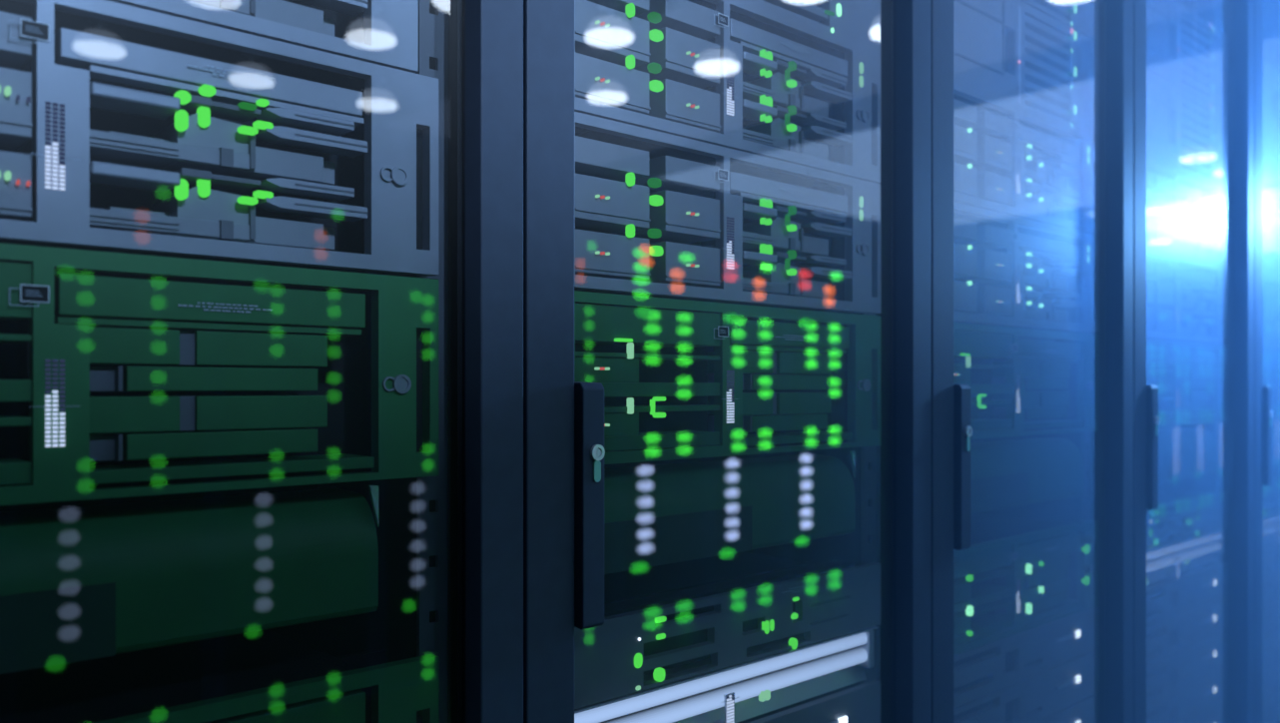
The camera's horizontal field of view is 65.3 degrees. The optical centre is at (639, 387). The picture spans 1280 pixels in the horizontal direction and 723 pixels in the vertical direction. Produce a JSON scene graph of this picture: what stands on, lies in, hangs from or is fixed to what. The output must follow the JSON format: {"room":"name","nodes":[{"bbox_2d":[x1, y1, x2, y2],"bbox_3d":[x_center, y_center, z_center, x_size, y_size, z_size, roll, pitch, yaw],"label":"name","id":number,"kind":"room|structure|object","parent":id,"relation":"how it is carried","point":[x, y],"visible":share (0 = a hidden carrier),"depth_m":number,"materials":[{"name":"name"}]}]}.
{"room":"server room","nodes":[
{"label":"server room","id":0,"kind":"room"},
{"bbox_3d":[6.283,1.200,3.499,22.000,0.100,9.700,0,0,-42],"label":"floor","id":1,"kind":"structure","parent":0,"visible":0},
{"bbox_2d":[270,0,523,722],"bbox_3d":[-0.647,0.100,0.962,0.600,2.100,1.012,0,0,-42],"label":"rack","id":2,"kind":"object","parent":1,"relation":"on","point":[450,542],"visible":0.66,"depth_m":0.79,"materials":[{"name":"metal"}]},
{"bbox_2d":[0,484,378,673],"bbox_3d":[-0.398,0.121,0.658,0.419,0.096,0.140,0,0,-42],"label":"panel","id":3,"kind":"object","parent":2,"relation":"in","point":[85,579],"visible":0.96,"depth_m":0.66,"materials":[{"name":"green paint"}]},
{"bbox_2d":[0,484,317,512],"bbox_3d":[-0.408,0.120,0.695,0.353,0.095,0.070,0,0,-42],"label":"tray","id":4,"kind":"object","parent":3,"relation":"on","point":[129,500],"depth_m":0.70,"materials":[{"name":"metal"}]},
{"bbox_2d":[0,242,438,505],"bbox_3d":[-0.509,-0.008,0.811,0.480,0.154,0.523,0,0,-42],"label":"server","id":5,"kind":"object","parent":2,"relation":"in","point":[122,374],"visible":1,"depth_m":0.67,"materials":[{"name":"green paint"}]},
{"bbox_2d":[0,260,31,485],"bbox_3d":[-0.449,-0.009,0.552,0.187,0.132,0.047,0,0,-42],"label":"tray","id":6,"kind":"object","parent":5,"relation":"on","point":[15,276],"depth_m":0.59,"materials":[{"name":"green paint"}]},
{"bbox_2d":[0,629,438,722],"bbox_3d":[-0.509,0.288,0.811,0.480,0.154,0.523,0,0,-42],"label":"server","id":7,"kind":"object","parent":2,"relation":"in","point":[262,676],"visible":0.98,"depth_m":0.73,"materials":[{"name":"green paint"}]},
{"bbox_2d":[0,0,438,276],"bbox_3d":[-0.509,-0.165,0.813,0.483,0.154,0.526,0,0,-42],"label":"chassis","id":8,"kind":"object","parent":2,"relation":"in","point":[125,129],"visible":1,"depth_m":0.68,"materials":[{"name":"paint"}]},
{"bbox_2d":[0,10,32,220],"bbox_3d":[-0.448,-0.162,0.552,0.187,0.120,0.048,0,0,-42],"label":"tray","id":9,"kind":"object","parent":8,"relation":"on","point":[16,31],"depth_m":0.59,"materials":[{"name":"paint"}]},
{"bbox_2d":[174,178,188,200],"bbox_3d":[-0.301,-0.130,0.656,0.007,0.014,0.005,0,0,-42],"label":"light","id":10,"kind":"object","parent":8,"relation":"on","point":[181,185],"depth_m":0.65,"materials":[{"name":"plastic"}]},
{"bbox_2d":[174,109,188,131],"bbox_3d":[-0.301,-0.175,0.656,0.007,0.014,0.005,0,0,-42],"label":"light","id":11,"kind":"object","parent":8,"relation":"on","point":[181,116],"depth_m":0.65,"materials":[{"name":"plastic"}]},
{"bbox_2d":[173,89,191,104],"bbox_3d":[-0.300,-0.190,0.654,0.010,0.008,0.005,0,0,-42],"label":"light","id":12,"kind":"object","parent":8,"relation":"attached to","point":[181,97],"depth_m":0.65,"materials":[{"name":"plastic"}]},
{"bbox_2d":[196,179,210,197],"bbox_3d":[-0.292,-0.135,0.669,0.007,0.014,0.005,0,0,-42],"label":"light","id":13,"kind":"object","parent":8,"relation":"on","point":[203,186],"depth_m":0.67,"materials":[{"name":"plastic"}]},
{"bbox_2d":[196,105,210,127],"bbox_3d":[-0.292,-0.181,0.669,0.007,0.014,0.005,0,0,-42],"label":"light","id":14,"kind":"object","parent":8,"relation":"on","point":[203,112],"depth_m":0.67,"materials":[{"name":"plastic"}]},
{"bbox_2d":[197,84,216,96],"bbox_3d":[-0.288,-0.197,0.664,0.010,0.006,0.005,0,0,-42],"label":"light","id":15,"kind":"object","parent":8,"relation":"on","point":[203,90],"depth_m":0.66,"materials":[{"name":"plastic"}]},
{"bbox_2d":[237,101,257,110],"bbox_3d":[-0.269,-0.192,0.683,0.012,0.004,0.005,0,0,-42],"label":"light","id":16,"kind":"object","parent":8,"relation":"on","point":[242,106],"depth_m":0.68,"materials":[{"name":"plastic"}]},
{"bbox_2d":[237,195,258,205],"bbox_3d":[-0.268,-0.128,0.682,0.012,0.005,0.005,0,0,-42],"label":"light","id":17,"kind":"object","parent":8,"relation":"on","point":[242,200],"depth_m":0.68,"materials":[{"name":"plastic"}]},
{"bbox_2d":[237,125,258,135],"bbox_3d":[-0.268,-0.175,0.682,0.012,0.005,0.005,0,0,-42],"label":"light","id":18,"kind":"object","parent":8,"relation":"on","point":[242,130],"depth_m":0.68,"materials":[{"name":"plastic"}]},
{"bbox_2d":[255,98,269,106],"bbox_3d":[-0.261,-0.197,0.690,0.008,0.004,0.005,0,0,-42],"label":"light","id":19,"kind":"object","parent":8,"relation":"on","point":[259,102],"depth_m":0.69,"materials":[{"name":"plastic"}]},
{"bbox_2d":[252,189,273,198],"bbox_3d":[-0.260,-0.133,0.689,0.012,0.005,0.005,0,0,-42],"label":"light","id":20,"kind":"object","parent":8,"relation":"attached to","point":[259,194],"depth_m":0.69,"materials":[{"name":"plastic"}]},
{"bbox_2d":[252,119,273,129],"bbox_3d":[-0.260,-0.181,0.689,0.012,0.005,0.005,0,0,-42],"label":"light","id":21,"kind":"object","parent":8,"relation":"attached to","point":[262,125],"depth_m":0.69,"materials":[{"name":"plastic"}]},
{"bbox_2d":[107,0,418,81],"bbox_3d":[-0.513,-0.320,0.808,0.470,0.154,0.523,0,0,-42],"label":"chassis","id":22,"kind":"object","parent":2,"relation":"in","point":[378,32],"visible":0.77,"depth_m":0.73,"materials":[{"name":"paint"}]},
{"bbox_2d":[523,0,930,722],"bbox_3d":[-0.202,0.100,1.368,0.600,2.100,1.012,0,0,-42],"label":"rack","id":23,"kind":"object","parent":1,"relation":"on","point":[563,417],"visible":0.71,"depth_m":0.84,"materials":[{"name":"metal"}]},
{"bbox_2d":[574,626,877,722],"bbox_3d":[0.091,0.316,1.049,0.463,0.066,0.061,0,0,-42],"label":"server","id":24,"kind":"object","parent":23,"relation":"in","point":[743,691],"visible":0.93,"depth_m":1.04,"materials":[{"name":"silver metal"}]},
{"bbox_2d":[574,290,881,464],"bbox_3d":[-0.065,-0.008,1.217,0.480,0.154,0.523,0,0,-42],"label":"server","id":25,"kind":"object","parent":23,"relation":"in","point":[680,378],"visible":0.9,"depth_m":1.02,"materials":[{"name":"green paint"}]},
{"bbox_2d":[614,338,633,342],"bbox_3d":[-0.015,-0.043,0.914,0.020,0.003,0.005,0,0,-42],"label":"light","id":26,"kind":"object","parent":25,"relation":"attached to","point":[615,339],"depth_m":0.91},
{"bbox_2d":[627,397,634,413],"bbox_3d":[-0.009,0.017,0.920,0.004,0.015,0.005,0,0,-42],"label":"light","id":27,"kind":"object","parent":25,"relation":"attached to","point":[630,400],"depth_m":0.92,"materials":[{"name":"plastic"}]},
{"bbox_2d":[627,342,634,358],"bbox_3d":[-0.009,-0.034,0.920,0.004,0.015,0.005,0,0,-42],"label":"light","id":28,"kind":"object","parent":25,"relation":"on","point":[630,345],"depth_m":0.92,"materials":[{"name":"plastic"}]},
{"bbox_2d":[575,302,719,451],"bbox_3d":[-0.004,-0.009,0.958,0.187,0.132,0.047,0,0,-42],"label":"tray","id":29,"kind":"object","parent":25,"relation":"on","point":[676,324],"depth_m":0.94,"materials":[{"name":"green paint"}]},
{"bbox_2d":[649,399,654,414],"bbox_3d":[0.012,0.018,0.939,0.002,0.014,0.005,0,0,-42],"label":"light","id":30,"kind":"object","parent":25,"relation":"attached to","point":[652,401],"depth_m":0.94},
{"bbox_2d":[652,412,665,417],"bbox_3d":[0.018,0.026,0.945,0.013,0.005,0.005,0,0,-42],"label":"light","id":31,"kind":"object","parent":25,"relation":"on","point":[655,414],"depth_m":0.94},
{"bbox_2d":[652,396,665,401],"bbox_3d":[0.018,0.011,0.945,0.013,0.004,0.005,0,0,-42],"label":"light","id":32,"kind":"object","parent":25,"relation":"on","point":[657,398],"depth_m":0.94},
{"bbox_2d":[574,111,881,313],"bbox_3d":[-0.064,-0.165,1.218,0.483,0.154,0.526,0,0,-42],"label":"chassis","id":33,"kind":"object","parent":23,"relation":"in","point":[657,214],"visible":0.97,"depth_m":1.00,"materials":[{"name":"paint"}]},
{"bbox_2d":[625,223,635,237],"bbox_3d":[-0.009,-0.144,0.920,0.008,0.012,0.005,0,0,-42],"label":"light","id":34,"kind":"object","parent":33,"relation":"attached to","point":[629,228],"depth_m":0.92,"materials":[{"name":"plastic"}]},
{"bbox_2d":[625,171,635,186],"bbox_3d":[-0.009,-0.192,0.920,0.008,0.012,0.005,0,0,-42],"label":"light","id":35,"kind":"object","parent":33,"relation":"attached to","point":[629,176],"depth_m":0.92,"materials":[{"name":"plastic"}]},
{"bbox_2d":[575,135,721,287],"bbox_3d":[-0.004,-0.162,0.957,0.187,0.120,0.048,0,0,-42],"label":"tray","id":36,"kind":"object","parent":33,"relation":"on","point":[604,203],"depth_m":0.94,"materials":[{"name":"paint"}]},
{"bbox_2d":[646,228,661,238],"bbox_3d":[0.014,-0.145,0.940,0.014,0.008,0.005,0,0,-42],"label":"light","id":37,"kind":"object","parent":33,"relation":"on","point":[652,233],"depth_m":0.94,"materials":[{"name":"plastic"}]},
{"bbox_2d":[646,177,661,187],"bbox_3d":[0.014,-0.193,0.940,0.014,0.008,0.005,0,0,-42],"label":"light","id":38,"kind":"object","parent":33,"relation":"on","point":[652,182],"depth_m":0.94,"materials":[{"name":"plastic"}]},
{"bbox_2d":[648,245,663,256],"bbox_3d":[0.015,-0.129,0.942,0.015,0.010,0.005,0,0,-42],"label":"light","id":39,"kind":"object","parent":33,"relation":"on","point":[655,251],"depth_m":0.94,"materials":[{"name":"plastic"}]},
{"bbox_2d":[648,194,663,206],"bbox_3d":[0.015,-0.176,0.942,0.015,0.010,0.005,0,0,-42],"label":"light","id":40,"kind":"object","parent":33,"relation":"on","point":[655,200],"depth_m":0.94,"materials":[{"name":"plastic"}]},
{"bbox_2d":[759,243,765,253],"bbox_3d":[0.129,-0.144,1.045,0.004,0.012,0.005,0,0,-42],"label":"light","id":41,"kind":"object","parent":33,"relation":"on","point":[762,246],"depth_m":1.04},
{"bbox_2d":[759,197,765,206],"bbox_3d":[0.129,-0.192,1.045,0.004,0.012,0.005,0,0,-42],"label":"light","id":42,"kind":"object","parent":33,"relation":"on","point":[762,200],"depth_m":1.04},
{"bbox_2d":[764,218,771,225],"bbox_3d":[0.135,-0.174,1.051,0.007,0.007,0.005,0,0,-42],"label":"light","id":43,"kind":"object","parent":33,"relation":"on","point":[768,222],"depth_m":1.05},
{"bbox_2d":[765,244,772,254],"bbox_3d":[0.135,-0.144,1.051,0.008,0.012,0.005,0,0,-42],"label":"light","id":44,"kind":"object","parent":33,"relation":"on","point":[769,248],"depth_m":1.05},
{"bbox_2d":[765,198,772,208],"bbox_3d":[0.135,-0.192,1.051,0.008,0.012,0.005,0,0,-42],"label":"light","id":45,"kind":"object","parent":33,"relation":"on","point":[769,202],"depth_m":1.05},
{"bbox_2d":[784,258,789,269],"bbox_3d":[0.158,-0.133,1.072,0.002,0.012,0.005,0,0,-42],"label":"light","id":46,"kind":"object","parent":33,"relation":"on","point":[787,261],"depth_m":1.07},
{"bbox_2d":[784,213,789,225],"bbox_3d":[0.158,-0.180,1.072,0.002,0.012,0.005,0,0,-42],"label":"light","id":47,"kind":"object","parent":33,"relation":"on","point":[787,216],"depth_m":1.07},
{"bbox_2d":[786,268,796,275],"bbox_3d":[0.164,-0.124,1.077,0.012,0.007,0.005,0,0,-42],"label":"light","id":48,"kind":"object","parent":33,"relation":"on","point":[790,272],"depth_m":1.07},
{"bbox_2d":[786,249,796,259],"bbox_3d":[0.164,-0.143,1.077,0.011,0.010,0.005,0,0,-42],"label":"light","id":49,"kind":"object","parent":33,"relation":"on","point":[791,254],"depth_m":1.07,"materials":[{"name":"plastic"}]},
{"bbox_2d":[786,223,796,231],"bbox_3d":[0.164,-0.172,1.077,0.012,0.007,0.005,0,0,-42],"label":"light","id":50,"kind":"object","parent":33,"relation":"on","point":[790,227],"depth_m":1.07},
{"bbox_2d":[787,205,796,215],"bbox_3d":[0.164,-0.191,1.077,0.011,0.010,0.005,0,0,-42],"label":"light","id":51,"kind":"object","parent":33,"relation":"on","point":[792,210],"depth_m":1.07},
{"bbox_2d":[859,209,863,220],"bbox_3d":[0.256,-0.200,1.161,0.006,0.014,0.005,0,0,-42],"label":"light","id":52,"kind":"object","parent":33,"relation":"on","point":[861,211],"depth_m":1.16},
{"bbox_2d":[859,196,863,207],"bbox_3d":[0.256,-0.215,1.161,0.006,0.014,0.005,0,0,-42],"label":"light","id":53,"kind":"object","parent":33,"relation":"on","point":[861,198],"depth_m":1.16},
{"bbox_2d":[574,0,881,183],"bbox_3d":[-0.064,-0.320,1.218,0.483,0.154,0.526,0,0,-42],"label":"chassis","id":54,"kind":"object","parent":23,"relation":"in","point":[740,75],"visible":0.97,"depth_m":1.01,"materials":[{"name":"paint"}]},
{"bbox_2d":[625,54,635,68],"bbox_3d":[-0.009,-0.300,0.920,0.008,0.012,0.005,0,0,-42],"label":"light","id":55,"kind":"object","parent":54,"relation":"attached to","point":[629,59],"depth_m":0.92,"materials":[{"name":"plastic"}]},
{"bbox_2d":[625,2,635,17],"bbox_3d":[-0.009,-0.347,0.920,0.008,0.012,0.005,0,0,-42],"label":"light","id":56,"kind":"object","parent":54,"relation":"attached to","point":[629,7],"depth_m":0.92,"materials":[{"name":"plastic"}]},
{"bbox_2d":[575,0,721,131],"bbox_3d":[-0.004,-0.317,0.957,0.187,0.120,0.048,0,0,-42],"label":"tray","id":57,"kind":"object","parent":54,"relation":"on","point":[651,63],"depth_m":0.94,"materials":[{"name":"paint"}]},
{"bbox_2d":[646,61,661,73],"bbox_3d":[0.014,-0.301,0.940,0.014,0.008,0.005,0,0,-42],"label":"light","id":58,"kind":"object","parent":54,"relation":"on","point":[655,68],"depth_m":0.94,"materials":[{"name":"plastic"}]},
{"bbox_2d":[646,11,661,23],"bbox_3d":[0.014,-0.348,0.940,0.014,0.008,0.005,0,0,-42],"label":"light","id":59,"kind":"object","parent":54,"relation":"on","point":[653,17],"depth_m":0.94,"materials":[{"name":"plastic"}]},
{"bbox_2d":[648,79,663,91],"bbox_3d":[0.015,-0.284,0.942,0.015,0.010,0.005,0,0,-42],"label":"light","id":60,"kind":"object","parent":54,"relation":"on","point":[655,85],"depth_m":0.94,"materials":[{"name":"plastic"}]},
{"bbox_2d":[648,28,663,41],"bbox_3d":[0.015,-0.332,0.942,0.015,0.010,0.005,0,0,-42],"label":"light","id":61,"kind":"object","parent":54,"relation":"on","point":[655,35],"depth_m":0.94,"materials":[{"name":"plastic"}]},
{"bbox_2d":[759,113,765,121],"bbox_3d":[0.129,-0.282,1.045,0.003,0.007,0.005,0,0,-42],"label":"light","id":62,"kind":"object","parent":54,"relation":"on","point":[762,116],"depth_m":1.04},
{"bbox_2d":[759,94,765,104],"bbox_3d":[0.129,-0.300,1.045,0.004,0.012,0.005,0,0,-42],"label":"light","id":63,"kind":"object","parent":54,"relation":"on","point":[762,97],"depth_m":1.04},
{"bbox_2d":[759,48,765,57],"bbox_3d":[0.129,-0.347,1.045,0.004,0.012,0.005,0,0,-42],"label":"light","id":64,"kind":"object","parent":54,"relation":"on","point":[762,51],"depth_m":1.04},
{"bbox_2d":[764,115,771,122],"bbox_3d":[0.135,-0.282,1.051,0.007,0.007,0.005,0,0,-42],"label":"light","id":65,"kind":"object","parent":54,"relation":"on","point":[768,119],"depth_m":1.05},
{"bbox_2d":[764,69,771,77],"bbox_3d":[0.135,-0.330,1.051,0.007,0.007,0.005,0,0,-42],"label":"light","id":66,"kind":"object","parent":54,"relation":"on","point":[768,73],"depth_m":1.05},
{"bbox_2d":[765,95,772,106],"bbox_3d":[0.135,-0.300,1.051,0.008,0.012,0.005,0,0,-42],"label":"light","id":67,"kind":"object","parent":54,"relation":"on","point":[769,99],"depth_m":1.05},
{"bbox_2d":[765,50,772,60],"bbox_3d":[0.135,-0.347,1.051,0.008,0.012,0.005,0,0,-42],"label":"light","id":68,"kind":"object","parent":54,"relation":"on","point":[769,54],"depth_m":1.05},
{"bbox_2d":[784,112,789,124],"bbox_3d":[0.158,-0.288,1.072,0.002,0.012,0.005,0,0,-42],"label":"light","id":69,"kind":"object","parent":54,"relation":"on","point":[787,115],"depth_m":1.07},
{"bbox_2d":[784,68,789,80],"bbox_3d":[0.158,-0.336,1.072,0.002,0.012,0.005,0,0,-42],"label":"light","id":70,"kind":"object","parent":54,"relation":"on","point":[787,71],"depth_m":1.07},
{"bbox_2d":[786,123,796,131],"bbox_3d":[0.164,-0.280,1.077,0.012,0.007,0.005,0,0,-42],"label":"light","id":71,"kind":"object","parent":54,"relation":"on","point":[790,127],"depth_m":1.07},
{"bbox_2d":[786,79,796,87],"bbox_3d":[0.164,-0.328,1.077,0.012,0.007,0.005,0,0,-42],"label":"light","id":72,"kind":"object","parent":54,"relation":"on","point":[790,83],"depth_m":1.08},
{"bbox_2d":[786,60,796,71],"bbox_3d":[0.164,-0.346,1.077,0.011,0.010,0.005,0,0,-42],"label":"light","id":73,"kind":"object","parent":54,"relation":"on","point":[791,65],"depth_m":1.07,"materials":[{"name":"plastic"}]},
{"bbox_2d":[787,104,796,115],"bbox_3d":[0.164,-0.299,1.077,0.011,0.010,0.005,0,0,-42],"label":"light","id":74,"kind":"object","parent":54,"relation":"on","point":[792,109],"depth_m":1.07,"materials":[{"name":"plastic"}]},
{"bbox_2d":[859,74,863,86],"bbox_3d":[0.256,-0.356,1.161,0.006,0.014,0.005,0,0,-42],"label":"light","id":75,"kind":"object","parent":54,"relation":"on","point":[861,76],"depth_m":1.16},
{"bbox_2d":[859,61,863,73],"bbox_3d":[0.256,-0.371,1.161,0.006,0.014,0.005,0,0,-42],"label":"light","id":76,"kind":"object","parent":54,"relation":"on","point":[861,63],"depth_m":1.16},
{"bbox_2d":[574,552,881,708],"bbox_3d":[-0.058,0.246,1.210,0.480,0.073,0.501,0,0,-42],"label":"server","id":77,"kind":"object","parent":23,"relation":"in","point":[658,618],"visible":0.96,"depth_m":1.03,"materials":[{"name":"paint"}]},
{"bbox_2d":[634,652,642,667],"bbox_3d":[-0.003,0.253,0.925,0.010,0.014,0.005,0,0,-42],"label":"light","id":78,"kind":"object","parent":77,"relation":"on","point":[638,657],"depth_m":0.92,"materials":[{"name":"plastic"}]},
{"bbox_2d":[652,666,665,681],"bbox_3d":[0.018,0.272,0.945,0.011,0.013,0.005,0,0,-42],"label":"light","id":79,"kind":"object","parent":77,"relation":"attached to","point":[659,673],"depth_m":0.94,"materials":[{"name":"plastic"}]},
{"bbox_2d":[655,633,665,639],"bbox_3d":[0.018,0.235,0.945,0.012,0.005,0.005,0,0,-42],"label":"light","id":80,"kind":"object","parent":77,"relation":"on","point":[659,636],"depth_m":0.94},
{"bbox_2d":[654,616,666,623],"bbox_3d":[0.018,0.219,0.945,0.014,0.005,0.005,0,0,-42],"label":"light","id":81,"kind":"object","parent":77,"relation":"on","point":[658,619],"depth_m":0.94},
{"bbox_2d":[761,620,769,634],"bbox_3d":[0.132,0.251,1.048,0.006,0.014,0.005,0,0,-42],"label":"light","id":82,"kind":"object","parent":77,"relation":"attached to","point":[765,623],"depth_m":1.05,"materials":[{"name":"plastic"}]},
{"bbox_2d":[769,619,774,631],"bbox_3d":[0.138,0.250,1.054,0.006,0.012,0.005,0,0,-42],"label":"light","id":83,"kind":"object","parent":77,"relation":"attached to","point":[772,621],"depth_m":1.05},
{"bbox_2d":[788,637,797,648],"bbox_3d":[0.166,0.277,1.079,0.009,0.012,0.005,0,0,-42],"label":"light","id":84,"kind":"object","parent":77,"relation":"attached to","point":[793,642],"depth_m":1.08,"materials":[{"name":"plastic"}]},
{"bbox_2d":[790,612,798,619],"bbox_3d":[0.166,0.247,1.079,0.011,0.006,0.005,0,0,-42],"label":"light","id":85,"kind":"object","parent":77,"relation":"on","point":[794,615],"depth_m":1.08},
{"bbox_2d":[604,450,855,574],"bbox_3d":[0.047,0.121,1.064,0.419,0.096,0.140,0,0,-42],"label":"panel","id":86,"kind":"object","parent":23,"relation":"in","point":[657,512],"visible":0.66,"depth_m":1.01,"materials":[{"name":"green paint"}]},
{"bbox_2d":[604,451,798,469],"bbox_3d":[0.036,0.120,1.101,0.353,0.095,0.070,0,0,-42],"label":"tray","id":87,"kind":"object","parent":86,"relation":"on","point":[790,453],"depth_m":1.08,"materials":[{"name":"metal"}]},
{"bbox_2d":[737,679,881,722],"bbox_3d":[-0.058,0.383,1.210,0.480,0.066,0.503,0,0,-42],"label":"storage unit","id":88,"kind":"object","parent":23,"relation":"in","point":[862,703],"visible":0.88,"depth_m":1.14,"materials":[{"name":"paint"}]},
{"bbox_2d":[837,715,847,722],"bbox_3d":[0.230,0.380,1.134,0.016,0.011,0.003,0,0,-42],"label":"light","id":89,"kind":"object","parent":88,"relation":"attached to","point":[841,719],"depth_m":1.13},
{"bbox_2d":[744,0,881,54],"bbox_3d":[-0.065,-0.473,1.218,0.480,0.154,0.521,0,0,-42],"label":"switch","id":90,"kind":"object","parent":23,"relation":"in","point":[859,22],"visible":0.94,"depth_m":1.13,"materials":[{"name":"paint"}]},
{"bbox_2d":[763,0,827,21],"bbox_3d":[0.152,-0.474,1.079,0.142,0.122,0.019,0,0,-42],"label":"light","id":91,"kind":"object","parent":90,"relation":"attached to","point":[805,10],"depth_m":1.09,"materials":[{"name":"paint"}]},
{"bbox_2d":[824,9,834,15],"bbox_3d":[0.212,-0.420,1.121,0.016,0.004,0.005,0,0,-42],"label":"light","id":92,"kind":"object","parent":90,"relation":"attached to","point":[827,12],"depth_m":1.12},
{"bbox_2d":[836,2,841,16],"bbox_3d":[0.224,-0.427,1.132,0.008,0.015,0.005,0,0,-42],"label":"light","id":93,"kind":"object","parent":90,"relation":"attached to","point":[839,5],"depth_m":1.13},
{"bbox_2d":[930,0,1133,722],"bbox_3d":[0.242,0.100,1.774,0.600,2.100,1.012,0,0,-42],"label":"rack","id":94,"kind":"object","parent":1,"relation":"on","point":[1083,49],"visible":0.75,"depth_m":1.52,"materials":[{"name":"metal"}]},
{"bbox_2d":[953,660,1041,722],"bbox_3d":[0.387,0.453,1.615,0.480,0.066,0.503,0,0,-42],"label":"storage unit","id":95,"kind":"object","parent":94,"relation":"in","point":[1014,700],"visible":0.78,"depth_m":1.40,"materials":[{"name":"paint"}]},
{"bbox_2d":[953,0,1043,116],"bbox_3d":[0.380,-0.474,1.623,0.480,0.154,0.521,0,0,-42],"label":"switch","id":96,"kind":"object","parent":94,"relation":"in","point":[994,57],"visible":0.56,"depth_m":1.38,"materials":[{"name":"paint"}]},
{"bbox_2d":[1025,14,1042,111],"bbox_3d":[0.597,-0.474,1.485,0.142,0.122,0.019,0,0,-42],"label":"grille","id":97,"kind":"object","parent":96,"relation":"attached to","point":[1032,92],"depth_m":1.45,"materials":[{"name":"metal"}]},
{"bbox_2d":[953,624,1047,707],"bbox_3d":[0.387,0.383,1.615,0.480,0.066,0.503,0,0,-42],"label":"server","id":98,"kind":"object","parent":94,"relation":"in","point":[991,662],"visible":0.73,"depth_m":1.38,"materials":[{"name":"paint"}]},
{"bbox_2d":[953,81,1054,225],"bbox_3d":[0.380,-0.320,1.623,0.480,0.154,0.523,0,0,-42],"label":"chassis","id":99,"kind":"object","parent":94,"relation":"in","point":[1000,158],"visible":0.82,"depth_m":1.39,"materials":[{"name":"paint"}]},
{"bbox_2d":[953,98,1013,205],"bbox_3d":[0.441,-0.317,1.363,0.187,0.120,0.048,0,0,-42],"label":"tray","id":100,"kind":"object","parent":99,"relation":"on","point":[978,153],"depth_m":1.36,"materials":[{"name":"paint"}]},
{"bbox_2d":[953,513,1056,654],"bbox_3d":[0.380,0.280,1.623,0.480,0.136,0.523,0,0,-42],"label":"server","id":101,"kind":"object","parent":94,"relation":"in","point":[1002,581],"visible":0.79,"depth_m":1.41,"materials":[{"name":"blue metal"}]},
{"bbox_2d":[965,605,973,616],"bbox_3d":[0.438,0.297,1.328,0.011,0.014,0.005,0,0,-42],"label":"light","id":102,"kind":"object","parent":101,"relation":"on","point":[968,608],"depth_m":1.33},
{"bbox_2d":[965,574,973,581],"bbox_3d":[0.438,0.253,1.328,0.011,0.009,0.005,0,0,-42],"label":"light","id":103,"kind":"object","parent":101,"relation":"attached to","point":[968,577],"depth_m":1.33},
{"bbox_2d":[953,544,1012,645],"bbox_3d":[0.441,0.280,1.364,0.187,0.117,0.047,0,0,-42],"label":"panel","id":104,"kind":"object","parent":101,"relation":"on","point":[975,563],"depth_m":1.36,"materials":[{"name":"blue paint"}]},
{"bbox_2d":[1025,603,1032,614],"bbox_3d":[0.561,0.319,1.439,0.010,0.016,0.005,0,0,-42],"label":"light","id":105,"kind":"object","parent":101,"relation":"attached to","point":[1028,606],"depth_m":1.44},
{"bbox_2d":[1025,563,1032,574],"bbox_3d":[0.561,0.261,1.439,0.010,0.015,0.005,0,0,-42],"label":"light","id":106,"kind":"object","parent":101,"relation":"attached to","point":[1028,566],"depth_m":1.44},
{"bbox_2d":[953,201,1059,331],"bbox_3d":[0.380,-0.165,1.623,0.480,0.154,0.523,0,0,-42],"label":"chassis","id":107,"kind":"object","parent":94,"relation":"in","point":[1004,270],"visible":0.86,"depth_m":1.40,"materials":[{"name":"paint"}]},
{"bbox_2d":[953,217,1013,315],"bbox_3d":[0.441,-0.162,1.363,0.187,0.120,0.048,0,0,-42],"label":"panel","id":108,"kind":"object","parent":107,"relation":"on","point":[974,262],"depth_m":1.36,"materials":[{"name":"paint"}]},
{"bbox_2d":[953,322,1060,439],"bbox_3d":[0.380,-0.008,1.623,0.480,0.154,0.523,0,0,-42],"label":"server","id":109,"kind":"object","parent":94,"relation":"in","point":[1010,373],"visible":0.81,"depth_m":1.43,"materials":[{"name":"blue metal"}]},
{"bbox_2d":[965,356,970,367],"bbox_3d":[0.436,-0.034,1.325,0.004,0.015,0.005,0,0,-42],"label":"light","id":110,"kind":"object","parent":109,"relation":"on","point":[967,358],"depth_m":1.32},
{"bbox_2d":[976,395,981,406],"bbox_3d":[0.457,0.018,1.344,0.002,0.014,0.005,0,0,-42],"label":"light","id":111,"kind":"object","parent":109,"relation":"attached to","point":[978,397],"depth_m":1.34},
{"bbox_2d":[953,330,1012,430],"bbox_3d":[0.441,-0.009,1.364,0.187,0.132,0.047,0,0,-42],"label":"panel","id":112,"kind":"object","parent":109,"relation":"on","point":[967,344],"depth_m":1.36,"materials":[{"name":"blue paint"}]},
{"bbox_2d":[970,435,1059,513],"bbox_3d":[0.492,0.121,1.469,0.419,0.096,0.140,0,0,-42],"label":"panel","id":113,"kind":"object","parent":94,"relation":"in","point":[1009,471],"visible":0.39,"depth_m":1.42,"materials":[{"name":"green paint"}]},
{"bbox_2d":[970,435,1036,442],"bbox_3d":[0.481,0.120,1.507,0.353,0.095,0.070,0,0,-42],"label":"tray","id":114,"kind":"object","parent":113,"relation":"on","point":[1023,436],"depth_m":1.53,"materials":[{"name":"metal"}]},
{"bbox_2d":[1133,0,1254,722],"bbox_3d":[0.687,0.100,2.180,0.600,2.100,1.012,0,0,-42],"label":"rack","id":115,"kind":"object","parent":1,"relation":"on","point":[1193,60],"visible":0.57,"depth_m":1.85,"materials":[{"name":"paint"}]},
{"bbox_2d":[1254,0,1279,722],"bbox_3d":[1.132,0.100,2.585,0.600,2.100,1.012,0,0,-42],"label":"rack","id":116,"kind":"object","parent":1,"relation":"on","point":[1266,12],"visible":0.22,"depth_m":2.14,"materials":[{"name":"metal"}]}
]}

